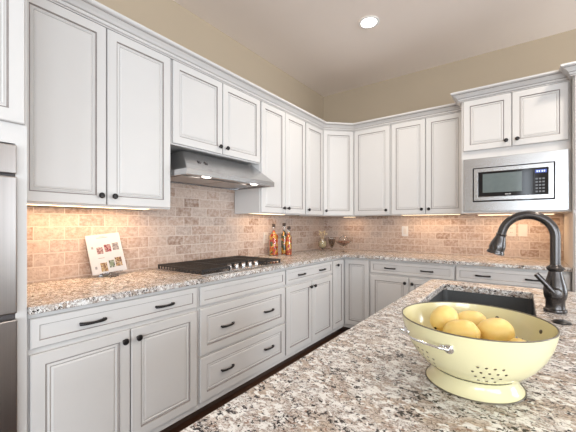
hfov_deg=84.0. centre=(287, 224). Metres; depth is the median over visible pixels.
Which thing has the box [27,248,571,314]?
countertop
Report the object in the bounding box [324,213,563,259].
tile backsplash
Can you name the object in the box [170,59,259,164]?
upper cabinet
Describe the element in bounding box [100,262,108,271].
picture
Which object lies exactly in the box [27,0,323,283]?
wall
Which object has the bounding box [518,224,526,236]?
power outlet
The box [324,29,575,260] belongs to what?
wall
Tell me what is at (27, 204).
light bar
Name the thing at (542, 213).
light bar
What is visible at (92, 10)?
crown molding
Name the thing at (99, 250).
picture
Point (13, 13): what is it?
tall cabinet
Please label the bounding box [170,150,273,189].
range hood
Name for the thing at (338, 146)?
upper cabinet
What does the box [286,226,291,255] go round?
glass bottle
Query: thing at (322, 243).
glass vase
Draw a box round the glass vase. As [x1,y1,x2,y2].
[318,230,326,249]
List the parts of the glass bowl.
glass, lid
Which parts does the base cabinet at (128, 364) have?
door, drawer, knob, knob, door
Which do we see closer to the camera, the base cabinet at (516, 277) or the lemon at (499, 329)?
the lemon at (499, 329)
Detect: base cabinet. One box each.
[27,285,196,431]
[189,268,284,418]
[277,260,331,367]
[326,257,369,338]
[370,259,454,315]
[455,264,570,291]
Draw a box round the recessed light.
[359,16,378,28]
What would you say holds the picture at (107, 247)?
attached to the picture card
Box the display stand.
[86,243,127,276]
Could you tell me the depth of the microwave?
2.69 m
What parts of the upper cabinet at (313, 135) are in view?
door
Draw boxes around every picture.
[96,247,103,253]
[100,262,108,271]
[104,244,111,251]
[109,260,114,267]
[112,242,118,249]
[114,257,122,265]
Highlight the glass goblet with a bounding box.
[328,237,335,250]
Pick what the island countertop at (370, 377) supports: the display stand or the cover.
the cover
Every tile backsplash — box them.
[27,183,323,283]
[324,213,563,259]
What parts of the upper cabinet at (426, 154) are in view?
door, door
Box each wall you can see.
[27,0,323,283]
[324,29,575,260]
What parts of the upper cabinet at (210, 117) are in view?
door, door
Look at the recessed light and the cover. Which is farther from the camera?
the recessed light
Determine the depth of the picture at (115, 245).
2.15 m
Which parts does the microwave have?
door, control panel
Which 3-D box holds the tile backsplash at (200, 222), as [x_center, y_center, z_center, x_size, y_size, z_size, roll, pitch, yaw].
[-0.535,-0.107,3.092,0.009,0.886,3.504,0,0,36]
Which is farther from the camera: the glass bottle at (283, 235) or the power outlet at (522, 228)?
the glass bottle at (283, 235)
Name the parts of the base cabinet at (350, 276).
door, door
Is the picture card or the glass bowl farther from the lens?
the glass bowl
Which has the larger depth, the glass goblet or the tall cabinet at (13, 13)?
the glass goblet
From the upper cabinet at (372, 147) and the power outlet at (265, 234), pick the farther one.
the upper cabinet at (372, 147)
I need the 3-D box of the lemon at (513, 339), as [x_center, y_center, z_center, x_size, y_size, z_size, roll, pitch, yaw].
[0.459,0.253,0.638,0.049,0.049,0.059,0,0,36]
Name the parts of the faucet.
spout, lever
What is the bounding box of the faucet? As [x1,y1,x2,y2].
[487,211,567,313]
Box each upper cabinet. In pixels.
[27,0,169,210]
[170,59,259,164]
[235,101,304,215]
[285,122,322,215]
[306,130,363,216]
[354,125,392,216]
[391,112,467,215]
[462,81,570,214]
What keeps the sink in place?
in the island countertop at (370, 377)
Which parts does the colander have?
handle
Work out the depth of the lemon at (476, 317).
0.73 m
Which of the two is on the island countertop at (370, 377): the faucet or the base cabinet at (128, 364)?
the faucet
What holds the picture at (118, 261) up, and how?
attached to the picture card
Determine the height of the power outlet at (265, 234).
0.120 m
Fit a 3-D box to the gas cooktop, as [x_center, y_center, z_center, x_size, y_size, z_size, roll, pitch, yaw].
[-0.512,0.313,2.542,0.527,0.046,0.847,0,0,36]
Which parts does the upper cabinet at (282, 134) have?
door, door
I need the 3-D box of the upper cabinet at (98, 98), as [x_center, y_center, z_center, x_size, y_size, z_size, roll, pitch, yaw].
[-1.157,-0.620,1.918,0.369,1.036,0.836,0,0,36]
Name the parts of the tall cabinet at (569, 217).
door, door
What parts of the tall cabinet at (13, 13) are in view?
door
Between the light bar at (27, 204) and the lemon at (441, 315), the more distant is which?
the light bar at (27, 204)
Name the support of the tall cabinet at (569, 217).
on the floor
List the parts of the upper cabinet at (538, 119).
door, door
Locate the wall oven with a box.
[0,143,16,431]
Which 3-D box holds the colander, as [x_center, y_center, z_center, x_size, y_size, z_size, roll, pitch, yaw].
[0.396,0.267,0.687,0.287,0.136,0.312,0,0,36]
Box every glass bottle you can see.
[269,224,277,255]
[281,223,286,254]
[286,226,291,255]
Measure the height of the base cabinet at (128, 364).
0.880 m
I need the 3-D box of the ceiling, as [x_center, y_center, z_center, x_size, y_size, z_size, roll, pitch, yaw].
[0.484,-1.850,-1.010,6.700,0.100,9.142,0,0,36]
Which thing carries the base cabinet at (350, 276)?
on the floor
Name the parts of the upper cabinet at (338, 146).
door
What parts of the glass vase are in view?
glass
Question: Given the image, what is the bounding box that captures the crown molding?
[48,0,575,131]
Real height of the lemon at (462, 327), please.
0.059 m
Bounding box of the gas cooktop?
[156,256,281,276]
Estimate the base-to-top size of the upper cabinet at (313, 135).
1.036 m
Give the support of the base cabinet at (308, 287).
on the floor
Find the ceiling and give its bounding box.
[173,0,575,96]
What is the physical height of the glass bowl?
0.210 m
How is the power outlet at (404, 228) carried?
attached to the tile backsplash at (469, 235)
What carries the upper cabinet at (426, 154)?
attached to the wall at (431, 87)
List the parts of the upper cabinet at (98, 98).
door, knob, door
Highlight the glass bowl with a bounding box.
[336,235,350,251]
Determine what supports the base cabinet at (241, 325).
on the floor
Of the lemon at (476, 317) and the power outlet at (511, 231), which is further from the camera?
the power outlet at (511, 231)
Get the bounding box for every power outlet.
[263,232,267,242]
[402,226,407,235]
[507,224,515,235]
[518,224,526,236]
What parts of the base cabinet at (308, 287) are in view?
door, drawer, door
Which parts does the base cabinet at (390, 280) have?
door, drawer, door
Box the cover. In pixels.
[552,319,571,324]
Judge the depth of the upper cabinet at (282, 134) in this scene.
3.13 m
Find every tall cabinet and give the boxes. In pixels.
[0,0,26,431]
[564,75,575,291]
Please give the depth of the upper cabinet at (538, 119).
2.70 m
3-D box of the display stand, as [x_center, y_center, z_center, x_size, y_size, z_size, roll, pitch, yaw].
[-1.167,0.233,2.086,0.120,0.206,0.237,0,0,36]
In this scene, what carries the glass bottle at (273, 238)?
on the countertop at (42, 297)
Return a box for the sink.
[428,290,534,315]
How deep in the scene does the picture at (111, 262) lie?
2.10 m
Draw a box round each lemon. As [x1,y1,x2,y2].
[430,305,458,331]
[443,319,480,338]
[458,310,486,325]
[477,318,514,340]
[509,338,524,340]
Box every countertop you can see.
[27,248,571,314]
[180,279,575,431]
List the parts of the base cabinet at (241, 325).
drawer, drawer, drawer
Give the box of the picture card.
[85,232,126,275]
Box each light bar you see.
[27,204,144,209]
[477,213,554,214]
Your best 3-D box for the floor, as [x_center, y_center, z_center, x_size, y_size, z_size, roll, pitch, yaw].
[0.484,1.300,-1.010,6.700,0.100,9.142,0,0,36]
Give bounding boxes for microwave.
[463,149,568,211]
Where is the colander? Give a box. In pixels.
[397,301,559,404]
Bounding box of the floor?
[168,331,343,431]
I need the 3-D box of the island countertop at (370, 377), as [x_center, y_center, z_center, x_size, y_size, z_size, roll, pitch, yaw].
[0.758,0.352,0.836,1.138,0.032,2.005,0,0,36]
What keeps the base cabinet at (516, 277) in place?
on the floor

